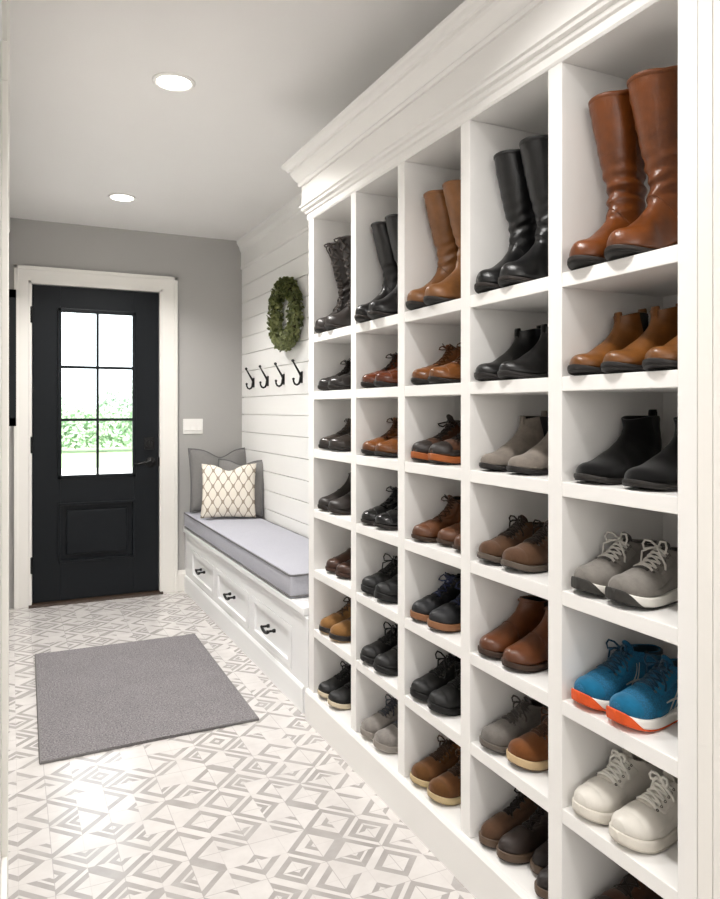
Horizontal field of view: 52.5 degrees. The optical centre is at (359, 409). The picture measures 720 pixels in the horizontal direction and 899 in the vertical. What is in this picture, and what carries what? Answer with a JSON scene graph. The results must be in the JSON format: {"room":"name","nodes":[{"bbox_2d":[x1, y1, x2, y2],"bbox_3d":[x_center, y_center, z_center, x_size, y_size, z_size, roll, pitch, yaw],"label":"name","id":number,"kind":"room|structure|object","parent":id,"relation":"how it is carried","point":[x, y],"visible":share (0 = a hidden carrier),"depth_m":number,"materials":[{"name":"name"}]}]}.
{"room":"mudroom","nodes":[
{"label":"mudroom","id":0,"kind":"room"},
{"bbox_2d":[0,0,1,886],"bbox_3d":[-1.499,0.020,2.941,0.120,2.440,3.500,0,0,-26],"label":"wall","id":1,"kind":"structure","parent":0,"point":[0,0],"depth_m":1.70,"materials":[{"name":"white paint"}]},
{"bbox_2d":[1,40,8,898],"bbox_3d":[-1.143,0.160,2.357,0.016,2.160,1.200,0,0,-26],"label":"trim","id":2,"kind":"structure","parent":1,"relation":"attached to","point":[4,44],"depth_m":1.82,"materials":[{"name":"paint"}]},
{"bbox_2d":[2,0,9,231],"bbox_3d":[-1.438,-1.145,2.976,0.020,0.110,3.490,0,0,-26],"label":"trim","id":3,"kind":"structure","parent":1,"relation":"attached to","point":[5,3],"depth_m":2.14,"materials":[{"name":"paint"}]},
{"bbox_2d":[9,289,15,425],"bbox_3d":[-1.748,-0.242,3.653,0.046,0.635,0.600,0,0,-26],"label":"picture frame","id":4,"kind":"object","parent":1,"relation":"attached to","point":[12,292],"visible":0.59,"depth_m":3.39,"materials":[{"name":"black"}]},
{"bbox_2d":[9,218,243,608],"bbox_3d":[-1.542,0.020,4.928,1.760,2.440,0.120,0,0,-26],"label":"wall","id":5,"kind":"structure","parent":0,"point":[208,271],"depth_m":5.03,"materials":[{"name":"grey paint"}]},
{"bbox_2d":[30,285,159,602],"bbox_3d":[-1.714,0.214,4.764,0.802,2.012,0.110,0,0,-26],"label":"door","id":6,"kind":"structure","parent":5,"relation":"in","point":[94,535],"depth_m":4.76,"materials":[{"name":"black paint"}]},
{"bbox_2d":[14,265,177,608],"bbox_3d":[-1.724,0.168,4.814,1.009,2.145,0.128,0,0,-26],"label":"trim","id":7,"kind":"structure","parent":5,"relation":"attached to","point":[25,276],"depth_m":4.74,"materials":[{"name":"paint"}]},
{"bbox_2d":[29,590,162,608],"bbox_3d":[-1.731,1.231,4.809,0.826,0.018,0.170,0,0,-26],"label":"sill","id":8,"kind":"structure","parent":5,"relation":"attached to","point":[156,592],"depth_m":4.74,"materials":[{"name":"wood"}]},
{"bbox_2d":[10,0,464,240],"bbox_3d":[-0.592,-1.250,1.141,3.320,0.100,7.770,0,0,-26],"label":"ceiling","id":9,"kind":"structure","parent":0,"point":[89,121],"depth_m":2.79,"materials":[{"name":"paint"}]},
{"bbox_2d":[152,72,195,91],"bbox_3d":[-0.680,-1.196,2.668,0.155,0.008,0.155,0,0,-26],"label":"recessed light","id":10,"kind":"object","parent":9,"relation":"in","point":[168,81],"visible":1,"depth_m":2.66,"materials":[{"name":"plastic"}]},
{"bbox_2d":[8,591,475,898],"bbox_3d":[-0.592,1.290,1.141,3.320,0.100,7.770,0,0,-26],"label":"floor","id":11,"kind":"structure","parent":0,"point":[264,808],"depth_m":2.28,"materials":[{"name":"tile"}]},
{"bbox_2d":[35,634,258,764],"bbox_3d":[-1.016,1.234,3.287,0.826,0.011,1.242,0,0,-26],"label":"rug","id":12,"kind":"object","parent":11,"relation":"on","point":[91,700],"visible":1,"depth_m":3.12,"materials":[{"name":"grey carpet"}]},
{"bbox_2d":[183,527,308,713],"bbox_3d":[-0.537,1.023,4.059,0.432,0.434,2.314,0,0,-26],"label":"storage bench","id":13,"kind":"object","parent":11,"relation":"on","point":[270,627],"visible":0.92,"depth_m":3.59,"materials":[{"name":"white paint"}]},
{"bbox_2d":[184,511,308,598],"bbox_3d":[-0.572,0.749,4.139,0.406,0.113,2.119,0,0,-26],"label":"bench cushion","id":14,"kind":"object","parent":13,"relation":"on","point":[278,555],"visible":0.64,"depth_m":3.81,"materials":[{"name":"fabric"}]},
{"bbox_2d":[188,447,246,512],"bbox_3d":[-0.956,0.476,5.029,0.438,0.432,0.133,0,0,-22],"label":"throw pillow","id":15,"kind":"object","parent":14,"relation":"on","point":[197,457],"visible":0.39,"depth_m":4.96,"materials":[{"name":"grey fabric"}]},
{"bbox_2d":[200,463,255,518],"bbox_3d":[-0.841,0.516,4.671,0.351,0.342,0.123,0,0,-5],"label":"throw pillow","id":16,"kind":"object","parent":14,"relation":"on","point":[225,493],"visible":1,"depth_m":4.64,"materials":[{"name":"beige fabric"}]},
{"bbox_2d":[218,458,263,516],"bbox_3d":[-0.790,0.508,4.806,0.377,0.368,0.125,0,0,16],"label":"throw pillow","id":17,"kind":"object","parent":14,"relation":"on","point":[228,465],"visible":0.38,"depth_m":4.75,"materials":[{"name":"grey fabric"}]},
{"bbox_2d":[281,0,719,898],"bbox_3d":[0.391,0.124,2.070,0.506,2.232,2.235,0,0,-26],"label":"shelving unit","id":18,"kind":"object","parent":11,"relation":"on","point":[491,76],"visible":0.81,"depth_m":1.79,"materials":[{"name":"white paint"}]},
{"bbox_2d":[314,241,349,332],"bbox_3d":[-0.081,-0.486,2.868,0.210,0.374,0.097,0,0,-29],"label":"boot","id":19,"kind":"object","parent":18,"relation":"on","point":[335,254],"visible":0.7,"depth_m":2.85,"materials":[{"name":"leather"}]},
{"bbox_2d":[314,629,350,664],"bbox_3d":[0.030,0.881,2.789,0.304,0.032,0.350,0,0,-26],"label":"shelf","id":20,"kind":"object","parent":18,"relation":"attached to","point":[343,650],"depth_m":2.70,"materials":[{"name":"white paint"}]},
{"bbox_2d":[314,569,350,597],"bbox_3d":[0.030,0.646,2.789,0.304,0.032,0.350,0,0,-26],"label":"shelf","id":21,"kind":"object","parent":18,"relation":"attached to","point":[343,585],"depth_m":2.73,"materials":[{"name":"white paint"}]},
{"bbox_2d":[314,509,350,529],"bbox_3d":[0.030,0.408,2.789,0.304,0.032,0.350,0,0,-26],"label":"shelf","id":22,"kind":"object","parent":18,"relation":"attached to","point":[320,515],"depth_m":2.72,"materials":[{"name":"white paint"}]},
{"bbox_2d":[314,449,350,462],"bbox_3d":[0.030,0.172,2.789,0.304,0.032,0.350,0,0,-26],"label":"shelf","id":23,"kind":"object","parent":18,"relation":"attached to","point":[320,455],"depth_m":2.74,"materials":[{"name":"white paint"}]},
{"bbox_2d":[314,326,350,343],"bbox_3d":[0.030,-0.282,2.789,0.304,0.032,0.350,0,0,-26],"label":"shelf","id":24,"kind":"object","parent":18,"relation":"attached to","point":[340,335],"depth_m":2.75,"materials":[{"name":"white paint"}]},
{"bbox_2d":[317,661,350,698],"bbox_3d":[-0.056,1.056,2.883,0.244,0.119,0.098,0,0,-31],"label":"sneaker","id":25,"kind":"object","parent":18,"relation":"on","point":[342,678],"visible":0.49,"depth_m":2.84,"materials":[{"name":"leather"}]},
{"bbox_2d":[319,596,350,633],"bbox_3d":[-0.051,0.798,2.873,0.240,0.131,0.099,0,0,-30],"label":"boot","id":26,"kind":"object","parent":18,"relation":"on","point":[326,623],"visible":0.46,"depth_m":2.83,"materials":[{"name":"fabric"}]},
{"bbox_2d":[325,235,350,330],"bbox_3d":[-0.035,-0.486,2.771,0.210,0.373,0.097,0,0,-25],"label":"boot","id":27,"kind":"object","parent":18,"relation":"on","point":[342,319],"visible":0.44,"depth_m":2.73,"materials":[{"name":"leather"}]},
{"bbox_2d":[327,681,350,709],"bbox_3d":[-0.010,1.057,2.788,0.244,0.119,0.098,0,0,-28],"label":"sneaker","id":28,"kind":"object","parent":18,"relation":"on","point":[340,698],"visible":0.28,"depth_m":2.72,"materials":[{"name":"leather"}]},
{"bbox_2d":[354,221,397,322],"bbox_3d":[0.077,-0.478,2.510,0.210,0.359,0.097,0,0,-28],"label":"boot","id":29,"kind":"object","parent":18,"relation":"on","point":[389,266],"visible":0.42,"depth_m":2.49,"materials":[{"name":"leather"}]},
{"bbox_2d":[356,659,397,699],"bbox_3d":[0.189,0.881,2.458,0.304,0.032,0.303,0,0,-26],"label":"shelf","id":30,"kind":"object","parent":18,"relation":"attached to","point":[389,683],"depth_m":2.38,"materials":[{"name":"white paint"}]},
{"bbox_2d":[356,591,397,623],"bbox_3d":[0.189,0.646,2.458,0.304,0.032,0.303,0,0,-26],"label":"shelf","id":31,"kind":"object","parent":18,"relation":"attached to","point":[388,610],"depth_m":2.39,"materials":[{"name":"white paint"}]},
{"bbox_2d":[356,523,397,546],"bbox_3d":[0.189,0.408,2.458,0.304,0.032,0.303,0,0,-26],"label":"shelf","id":32,"kind":"object","parent":18,"relation":"attached to","point":[362,529],"depth_m":2.39,"materials":[{"name":"white paint"}]},
{"bbox_2d":[356,455,397,470],"bbox_3d":[0.189,0.172,2.458,0.304,0.032,0.303,0,0,-26],"label":"shelf","id":33,"kind":"object","parent":18,"relation":"attached to","point":[362,461],"depth_m":2.41,"materials":[{"name":"white paint"}]},
{"bbox_2d":[356,387,397,398],"bbox_3d":[0.189,-0.057,2.458,0.304,0.032,0.303,0,0,-26],"label":"shelf","id":34,"kind":"object","parent":18,"relation":"attached to","point":[361,392],"depth_m":2.39,"materials":[{"name":"white paint"}]},
{"bbox_2d":[356,314,397,334],"bbox_3d":[0.189,-0.282,2.458,0.304,0.032,0.303,0,0,-26],"label":"shelf","id":35,"kind":"object","parent":18,"relation":"attached to","point":[388,325],"depth_m":2.42,"materials":[{"name":"white paint"}]},
{"bbox_2d":[360,694,397,739],"bbox_3d":[0.110,1.054,2.537,0.244,0.124,0.098,0,0,-31],"label":"sneaker","id":36,"kind":"object","parent":18,"relation":"on","point":[369,726],"visible":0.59,"depth_m":2.49,"materials":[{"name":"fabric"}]},
{"bbox_2d":[360,621,397,664],"bbox_3d":[0.110,0.802,2.537,0.244,0.124,0.098,0,0,-31],"label":"sneaker","id":37,"kind":"object","parent":18,"relation":"on","point":[368,653],"visible":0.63,"depth_m":2.49,"materials":[{"name":"leather"}]},
{"bbox_2d":[361,553,397,594],"bbox_3d":[0.113,0.565,2.537,0.244,0.128,0.098,0,0,-31],"label":"shoe","id":38,"kind":"object","parent":18,"relation":"on","point":[368,584],"visible":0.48,"depth_m":2.49,"materials":[{"name":"leather"}]},
{"bbox_2d":[361,486,397,524],"bbox_3d":[0.106,0.328,2.535,0.233,0.126,0.094,0,0,-31],"label":"boot","id":39,"kind":"object","parent":18,"relation":"on","point":[368,516],"visible":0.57,"depth_m":2.50,"materials":[{"name":"leather"}]},
{"bbox_2d":[367,214,397,319],"bbox_3d":[0.123,-0.478,2.414,0.210,0.359,0.097,0,0,-28],"label":"boot","id":40,"kind":"object","parent":18,"relation":"on","point":[387,306],"visible":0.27,"depth_m":2.38,"materials":[{"name":"leather"}]},
{"bbox_2d":[373,720,397,753],"bbox_3d":[0.156,1.054,2.441,0.244,0.124,0.098,0,0,-28],"label":"sneaker","id":41,"kind":"object","parent":18,"relation":"on","point":[385,739],"visible":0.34,"depth_m":2.38,"materials":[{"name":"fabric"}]},
{"bbox_2d":[373,638,397,675],"bbox_3d":[0.156,0.803,2.441,0.244,0.122,0.098,0,0,-28],"label":"sneaker","id":42,"kind":"object","parent":18,"relation":"on","point":[386,663],"visible":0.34,"depth_m":2.38,"materials":[{"name":"leather"}]},
{"bbox_2d":[374,574,397,602],"bbox_3d":[0.159,0.566,2.441,0.244,0.126,0.098,0,0,-28],"label":"shoe","id":43,"kind":"object","parent":18,"relation":"on","point":[387,591],"visible":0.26,"depth_m":2.37,"materials":[{"name":"leather"}]},
{"bbox_2d":[314,692,541,898],"bbox_3d":[0.329,1.133,2.166,0.304,0.032,1.836,0,0,-26],"label":"shelf","id":44,"kind":"object","parent":18,"relation":"attached to","point":[513,881],"depth_m":2.04,"materials":[{"name":"white paint"}]},
{"bbox_2d":[406,189,457,309],"bbox_3d":[0.233,-0.485,2.200,0.210,0.372,0.097,0,0,-30],"label":"boot","id":45,"kind":"object","parent":18,"relation":"on","point":[435,204],"visible":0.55,"depth_m":2.18,"materials":[{"name":"leather"}]},
{"bbox_2d":[405,694,460,746],"bbox_3d":[0.339,0.881,2.145,0.304,0.032,0.307,0,0,-26],"label":"shelf","id":46,"kind":"object","parent":18,"relation":"attached to","point":[450,726],"depth_m":2.06,"materials":[{"name":"white paint"}]},
{"bbox_2d":[405,617,460,657],"bbox_3d":[0.339,0.646,2.145,0.304,0.032,0.307,0,0,-26],"label":"shelf","id":47,"kind":"object","parent":18,"relation":"attached to","point":[450,642],"depth_m":2.06,"materials":[{"name":"white paint"}]},
{"bbox_2d":[405,538,460,568],"bbox_3d":[0.339,0.408,2.145,0.304,0.032,0.307,0,0,-26],"label":"shelf","id":48,"kind":"object","parent":18,"relation":"attached to","point":[443,553],"depth_m":2.08,"materials":[{"name":"white paint"}]},
{"bbox_2d":[405,461,460,480],"bbox_3d":[0.339,0.172,2.145,0.304,0.032,0.307,0,0,-26],"label":"shelf","id":49,"kind":"object","parent":18,"relation":"attached to","point":[412,468],"depth_m":2.09,"materials":[{"name":"white paint"}]},
{"bbox_2d":[405,383,460,396],"bbox_3d":[0.339,-0.057,2.145,0.304,0.032,0.307,0,0,-26],"label":"shelf","id":50,"kind":"object","parent":18,"relation":"attached to","point":[450,389],"depth_m":2.08,"materials":[{"name":"white paint"}]},
{"bbox_2d":[405,298,460,325],"bbox_3d":[0.339,-0.282,2.145,0.304,0.032,0.307,0,0,-26],"label":"shelf","id":51,"kind":"object","parent":18,"relation":"attached to","point":[448,313],"depth_m":2.12,"materials":[{"name":"white paint"}]},
{"bbox_2d":[410,735,460,787],"bbox_3d":[0.260,1.056,2.226,0.244,0.120,0.098,0,0,-31],"label":"sneaker","id":52,"kind":"object","parent":18,"relation":"on","point":[422,772],"visible":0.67,"depth_m":2.19,"materials":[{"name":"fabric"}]},
{"bbox_2d":[410,650,460,701],"bbox_3d":[0.260,0.802,2.226,0.244,0.124,0.098,0,0,-31],"label":"sneaker","id":53,"kind":"object","parent":18,"relation":"on","point":[421,687],"visible":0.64,"depth_m":2.19,"materials":[{"name":"leather"}]},
{"bbox_2d":[410,572,460,622],"bbox_3d":[0.258,0.563,2.224,0.240,0.131,0.099,0,0,-30],"label":"boot","id":54,"kind":"object","parent":18,"relation":"on","point":[447,592],"visible":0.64,"depth_m":2.19,"materials":[{"name":"leather"}]},
{"bbox_2d":[411,494,460,542],"bbox_3d":[0.260,0.324,2.219,0.233,0.134,0.094,0,0,-27],"label":"boot","id":55,"kind":"object","parent":18,"relation":"on","point":[427,531],"visible":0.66,"depth_m":2.19,"materials":[{"name":"leather"}]},
{"bbox_2d":[411,414,460,461],"bbox_3d":[0.260,0.084,2.225,0.240,0.142,0.099,0,0,-30],"label":"boot","id":56,"kind":"object","parent":18,"relation":"on","point":[420,449],"visible":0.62,"depth_m":2.19,"materials":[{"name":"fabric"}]},
{"bbox_2d":[411,343,460,384],"bbox_3d":[0.256,-0.140,2.224,0.233,0.131,0.094,0,0,-31],"label":"shoe","id":57,"kind":"object","parent":18,"relation":"on","point":[420,376],"visible":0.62,"depth_m":2.20,"materials":[{"name":"leather"}]},
{"bbox_2d":[423,179,460,305],"bbox_3d":[0.279,-0.485,2.103,0.210,0.372,0.097,0,0,-28],"label":"boot","id":58,"kind":"object","parent":18,"relation":"on","point":[449,289],"visible":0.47,"depth_m":2.07,"materials":[{"name":"leather"}]},
{"bbox_2d":[427,748,460,805],"bbox_3d":[0.305,1.056,2.130,0.244,0.120,0.098,0,0,-28],"label":"sneaker","id":59,"kind":"object","parent":18,"relation":"on","point":[445,789],"visible":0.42,"depth_m":2.07,"materials":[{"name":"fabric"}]},
{"bbox_2d":[427,662,460,715],"bbox_3d":[0.305,0.803,2.130,0.244,0.122,0.098,0,0,-28],"label":"sneaker","id":60,"kind":"object","parent":18,"relation":"on","point":[446,700],"visible":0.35,"depth_m":2.07,"materials":[{"name":"leather"}]},
{"bbox_2d":[427,580,460,632],"bbox_3d":[0.303,0.563,2.130,0.240,0.131,0.099,0,0,-30],"label":"boot","id":61,"kind":"object","parent":18,"relation":"on","point":[447,617],"visible":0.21,"depth_m":2.07,"materials":[{"name":"leather"}]},
{"bbox_2d":[428,423,460,464],"bbox_3d":[0.304,0.084,2.131,0.240,0.142,0.099,0,0,-30],"label":"boot","id":62,"kind":"object","parent":18,"relation":"on","point":[448,451],"visible":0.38,"depth_m":2.06,"materials":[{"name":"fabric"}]},
{"bbox_2d":[428,342,460,383],"bbox_3d":[0.302,-0.140,2.128,0.233,0.133,0.094,0,0,-28],"label":"shoe","id":63,"kind":"object","parent":18,"relation":"on","point":[450,372],"visible":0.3,"depth_m":2.07,"materials":[{"name":"leather"}]},
{"bbox_2d":[474,149,536,293],"bbox_3d":[0.387,-0.500,1.891,0.210,0.401,0.097,0,0,-29],"label":"boot","id":64,"kind":"object","parent":18,"relation":"on","point":[517,205],"visible":0.49,"depth_m":1.87,"materials":[{"name":"leather"}]},
{"bbox_2d":[474,325,540,380],"bbox_3d":[0.393,-0.150,1.901,0.228,0.153,0.096,0,0,-30],"label":"boot","id":65,"kind":"object","parent":18,"relation":"on","point":[524,341],"visible":0.56,"depth_m":1.89,"materials":[{"name":"leather"}]},
{"bbox_2d":[479,788,537,848],"bbox_3d":[0.414,1.050,1.915,0.239,0.131,0.076,0,0,-26],"label":"boot","id":66,"kind":"object","parent":18,"relation":"on","point":[522,807],"visible":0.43,"depth_m":1.88,"materials":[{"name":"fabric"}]},
{"bbox_2d":[470,740,547,811],"bbox_3d":[0.490,0.881,1.829,0.304,0.032,0.306,0,0,-26],"label":"shelf","id":67,"kind":"object","parent":18,"relation":"attached to","point":[534,785],"depth_m":1.74,"materials":[{"name":"white paint"}]},
{"bbox_2d":[470,651,547,705],"bbox_3d":[0.490,0.646,1.829,0.304,0.032,0.306,0,0,-26],"label":"shelf","id":68,"kind":"object","parent":18,"relation":"attached to","point":[535,685],"depth_m":1.75,"materials":[{"name":"white paint"}]},
{"bbox_2d":[470,559,547,599],"bbox_3d":[0.490,0.408,1.829,0.304,0.032,0.306,0,0,-26],"label":"shelf","id":69,"kind":"object","parent":18,"relation":"attached to","point":[536,584],"depth_m":1.76,"materials":[{"name":"white paint"}]},
{"bbox_2d":[470,469,547,493],"bbox_3d":[0.490,0.172,1.829,0.304,0.032,0.306,0,0,-26],"label":"shelf","id":70,"kind":"object","parent":18,"relation":"attached to","point":[479,478],"depth_m":1.77,"materials":[{"name":"white paint"}]},
{"bbox_2d":[470,377,547,394],"bbox_3d":[0.490,-0.057,1.829,0.304,0.032,0.306,0,0,-26],"label":"shelf","id":71,"kind":"object","parent":18,"relation":"attached to","point":[532,386],"depth_m":1.77,"materials":[{"name":"white paint"}]},
{"bbox_2d":[470,277,547,312],"bbox_3d":[0.490,-0.282,1.829,0.304,0.032,0.306,0,0,-26],"label":"shelf","id":72,"kind":"object","parent":18,"relation":"attached to","point":[530,296],"depth_m":1.81,"materials":[{"name":"white paint"}]},
{"bbox_2d":[477,515,544,563],"bbox_3d":[0.410,0.332,1.911,0.244,0.117,0.098,0,0,-31],"label":"sneaker","id":73,"kind":"object","parent":18,"relation":"on","point":[492,550],"visible":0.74,"depth_m":1.87,"materials":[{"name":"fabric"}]},
{"bbox_2d":[478,595,547,659],"bbox_3d":[0.407,0.561,1.908,0.234,0.136,0.098,0,0,-30],"label":"boot","id":74,"kind":"object","parent":18,"relation":"on","point":[529,612],"visible":0.68,"depth_m":1.89,"materials":[{"name":"leather"}]},
{"bbox_2d":[479,694,547,753],"bbox_3d":[0.418,0.806,1.901,0.244,0.116,0.098,0,0,-27],"label":"sneaker","id":75,"kind":"object","parent":18,"relation":"on","point":[496,736],"visible":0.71,"depth_m":1.87,"materials":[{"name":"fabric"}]},
{"bbox_2d":[479,411,547,470],"bbox_3d":[0.407,0.078,1.906,0.228,0.153,0.096,0,0,-30],"label":"boot","id":76,"kind":"object","parent":18,"relation":"on","point":[531,430],"visible":0.64,"depth_m":1.89,"materials":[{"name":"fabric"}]},
{"bbox_2d":[496,803,547,863],"bbox_3d":[0.450,1.050,1.851,0.239,0.131,0.076,0,0,-26],"label":"boot","id":77,"kind":"object","parent":18,"relation":"on","point":[518,845],"visible":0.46,"depth_m":1.81,"materials":[{"name":"leather"}]},
{"bbox_2d":[497,324,547,379],"bbox_3d":[0.439,-0.150,1.807,0.228,0.153,0.096,0,0,-30],"label":"boot","id":78,"kind":"object","parent":18,"relation":"on","point":[534,363],"visible":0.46,"depth_m":1.76,"materials":[{"name":"leather"}]},
{"bbox_2d":[498,134,547,287],"bbox_3d":[0.433,-0.500,1.795,0.210,0.401,0.097,0,0,-26],"label":"boot","id":79,"kind":"object","parent":18,"relation":"on","point":[533,265],"visible":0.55,"depth_m":1.77,"materials":[{"name":"leather"}]},
{"bbox_2d":[501,606,547,672],"bbox_3d":[0.452,0.561,1.814,0.234,0.136,0.098,0,0,-30],"label":"boot","id":80,"kind":"object","parent":18,"relation":"on","point":[529,654],"visible":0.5,"depth_m":1.76,"materials":[{"name":"leather"}]},
{"bbox_2d":[501,519,547,572],"bbox_3d":[0.456,0.332,1.815,0.244,0.117,0.098,0,0,-28],"label":"sneaker","id":81,"kind":"object","parent":18,"relation":"on","point":[530,556],"visible":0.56,"depth_m":1.76,"materials":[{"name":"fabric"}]},
{"bbox_2d":[506,707,547,771],"bbox_3d":[0.473,0.803,1.810,0.244,0.122,0.098,0,0,-24],"label":"sneaker","id":82,"kind":"object","parent":18,"relation":"on","point":[529,751],"visible":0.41,"depth_m":1.75,"materials":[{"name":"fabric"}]},
{"bbox_2d":[506,432,547,474],"bbox_3d":[0.458,0.078,1.798,0.228,0.153,0.096,0,0,-30],"label":"boot","id":83,"kind":"object","parent":18,"relation":"on","point":[534,461],"visible":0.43,"depth_m":1.74,"materials":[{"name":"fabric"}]},
{"bbox_2d":[567,89,647,270],"bbox_3d":[0.535,-0.493,1.568,0.210,0.388,0.101,0,0,-30],"label":"boot","id":84,"kind":"object","parent":18,"relation":"on","point":[622,164],"visible":0.56,"depth_m":1.55,"materials":[{"name":"leather"}]},
{"bbox_2d":[567,308,648,375],"bbox_3d":[0.545,-0.150,1.586,0.228,0.153,0.096,0,0,-29],"label":"boot","id":85,"kind":"object","parent":18,"relation":"on","point":[628,328],"visible":0.54,"depth_m":1.57,"materials":[{"name":"leather"}]},
{"bbox_2d":[571,531,658,596],"bbox_3d":[0.561,0.328,1.595,0.244,0.126,0.100,0,0,-33],"label":"sneaker","id":86,"kind":"object","parent":18,"relation":"on","point":[592,577],"visible":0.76,"depth_m":1.55,"materials":[{"name":"fabric"}]},
{"bbox_2d":[571,639,662,711],"bbox_3d":[0.563,0.567,1.596,0.249,0.124,0.100,0,0,-33],"label":"sneaker","id":87,"kind":"object","parent":18,"relation":"on","point":[626,665],"visible":0.83,"depth_m":1.56,"materials":[{"name":"fabric"}]},
{"bbox_2d":[572,748,663,824],"bbox_3d":[0.566,0.803,1.593,0.249,0.122,0.098,0,0,-29],"label":"sneaker","id":88,"kind":"object","parent":18,"relation":"on","point":[625,777],"visible":0.75,"depth_m":1.56,"materials":[{"name":"leather"}]},
{"bbox_2d":[574,409,661,483],"bbox_3d":[0.567,0.077,1.591,0.244,0.156,0.107,0,0,-30],"label":"boot","id":89,"kind":"object","parent":18,"relation":"on","point":[639,440],"visible":0.77,"depth_m":1.57,"materials":[{"name":"leather"}]},
{"bbox_2d":[562,806,677,898],"bbox_3d":[0.642,0.881,1.514,0.304,0.032,0.305,0,0,-26],"label":"shelf","id":90,"kind":"object","parent":18,"relation":"attached to","point":[658,871],"depth_m":1.42,"materials":[{"name":"white paint"}]},
{"bbox_2d":[562,698,677,777],"bbox_3d":[0.642,0.646,1.514,0.304,0.032,0.305,0,0,-26],"label":"shelf","id":91,"kind":"object","parent":18,"relation":"attached to","point":[659,748],"depth_m":1.42,"materials":[{"name":"white paint"}]},
{"bbox_2d":[562,589,677,645],"bbox_3d":[0.642,0.408,1.514,0.304,0.032,0.305,0,0,-26],"label":"shelf","id":92,"kind":"object","parent":18,"relation":"attached to","point":[660,623],"depth_m":1.43,"materials":[{"name":"white paint"}]},
{"bbox_2d":[562,481,677,513],"bbox_3d":[0.642,0.172,1.514,0.304,0.032,0.305,0,0,-26],"label":"shelf","id":93,"kind":"object","parent":18,"relation":"attached to","point":[572,491],"depth_m":1.44,"materials":[{"name":"white paint"}]},
{"bbox_2d":[562,370,677,392],"bbox_3d":[0.642,-0.057,1.514,0.304,0.032,0.305,0,0,-26],"label":"shelf","id":94,"kind":"object","parent":18,"relation":"attached to","point":[665,381],"depth_m":1.45,"materials":[{"name":"white paint"}]},
{"bbox_2d":[562,244,677,296],"bbox_3d":[0.642,-0.282,1.514,0.304,0.032,0.305,0,0,-26],"label":"shelf","id":95,"kind":"object","parent":18,"relation":"attached to","point":[654,273],"depth_m":1.50,"materials":[{"name":"white paint"}]},
{"bbox_2d":[595,873,662,898],"bbox_3d":[0.601,1.049,1.605,0.240,0.135,0.099,0,0,-30],"label":"boot","id":96,"kind":"object","parent":18,"relation":"on","point":[630,887],"visible":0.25,"depth_m":1.59,"materials":[{"name":"leather"}]},
{"bbox_2d":[601,303,677,373],"bbox_3d":[0.589,-0.150,1.494,0.228,0.153,0.096,0,0,-29],"label":"boot","id":97,"kind":"object","parent":18,"relation":"on","point":[662,328],"visible":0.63,"depth_m":1.47,"materials":[{"name":"leather"}]},
{"bbox_2d":[604,65,677,260],"bbox_3d":[0.583,-0.493,1.469,0.210,0.388,0.100,0,0,-24],"label":"boot","id":98,"kind":"object","parent":18,"relation":"on","point":[653,93],"visible":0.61,"depth_m":1.45,"materials":[{"name":"leather"}]},
{"bbox_2d":[605,539,677,608],"bbox_3d":[0.610,0.327,1.493,0.244,0.127,0.100,0,0,-22],"label":"sneaker","id":99,"kind":"object","parent":18,"relation":"on","point":[651,583],"visible":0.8,"depth_m":1.45,"materials":[{"name":"fabric"}]},
{"bbox_2d":[606,653,677,731],"bbox_3d":[0.614,0.567,1.491,0.249,0.124,0.100,0,0,-22],"label":"sneaker","id":100,"kind":"object","parent":18,"relation":"on","point":[650,704],"visible":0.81,"depth_m":1.45,"materials":[{"name":"fabric"}]},
{"bbox_2d":[609,770,677,853],"bbox_3d":[0.615,0.803,1.491,0.249,0.122,0.098,0,0,-26],"label":"sneaker","id":101,"kind":"object","parent":18,"relation":"on","point":[648,824],"visible":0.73,"depth_m":1.45,"materials":[{"name":"leather"}]},
{"bbox_2d":[622,416,677,490],"bbox_3d":[0.627,0.077,1.464,0.244,0.156,0.107,0,0,-30],"label":"boot","id":102,"kind":"object","parent":18,"relation":"on","point":[660,472],"visible":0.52,"depth_m":1.41,"materials":[{"name":"leather"}]},
{"bbox_2d":[642,335,677,370],"bbox_3d":[0.633,-0.150,1.401,0.228,0.153,0.096,0,0,-29],"label":"boot","id":103,"kind":"object","parent":18,"relation":"on","point":[659,358],"visible":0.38,"depth_m":1.34,"materials":[{"name":"leather"}]},
{"bbox_2d":[242,230,308,537],"bbox_3d":[0.872,0.020,1.776,0.132,2.440,7.650,0,0,-26],"label":"wall","id":104,"kind":"structure","parent":0,"point":[275,420],"depth_m":4.49,"materials":[{"name":"paint"}]},
{"bbox_2d":[237,192,308,269],"bbox_3d":[-0.358,-1.097,4.148,0.040,0.205,2.310,0,0,-26],"label":"trim","id":105,"kind":"structure","parent":104,"relation":"attached to","point":[289,222],"depth_m":4.52,"materials":[{"name":"paint"}]},
{"bbox_2d":[266,276,304,351],"bbox_3d":[-0.437,-0.557,4.237,0.119,0.444,0.443,0,0,-26],"label":"wreath","id":106,"kind":"object","parent":104,"relation":"attached to","point":[282,339],"visible":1,"depth_m":4.16,"materials":[{"name":"green plant"}]},
{"label":"outside","id":107,"kind":"structure","parent":0,"visible":0},
{"bbox_2d":[62,434,131,468],"bbox_3d":[-6.911,1.315,28.293,40.000,0.090,23.000,0,0,-26],"label":"lawn","id":108,"kind":"structure","parent":107,"point":[82,457],"depth_m":19.52,"materials":[{"name":"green plant"}]},
{"bbox_2d":[62,406,131,448],"bbox_3d":[-6.598,0.535,23.018,10.184,1.390,1.429,0,0,-26],"label":"hedge","id":109,"kind":"object","parent":108,"relation":"on","point":[84,433],"visible":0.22,"depth_m":22.06,"materials":[{"name":"green plant"}]},
{"bbox_2d":[95,380,131,445],"bbox_3d":[-7.942,0.099,25.228,2.334,2.290,2.102,0,0,-26],"label":"tree","id":110,"kind":"object","parent":108,"relation":"on","point":[119,389],"visible":0.34,"depth_m":24.70,"materials":[{"name":"green plant"}]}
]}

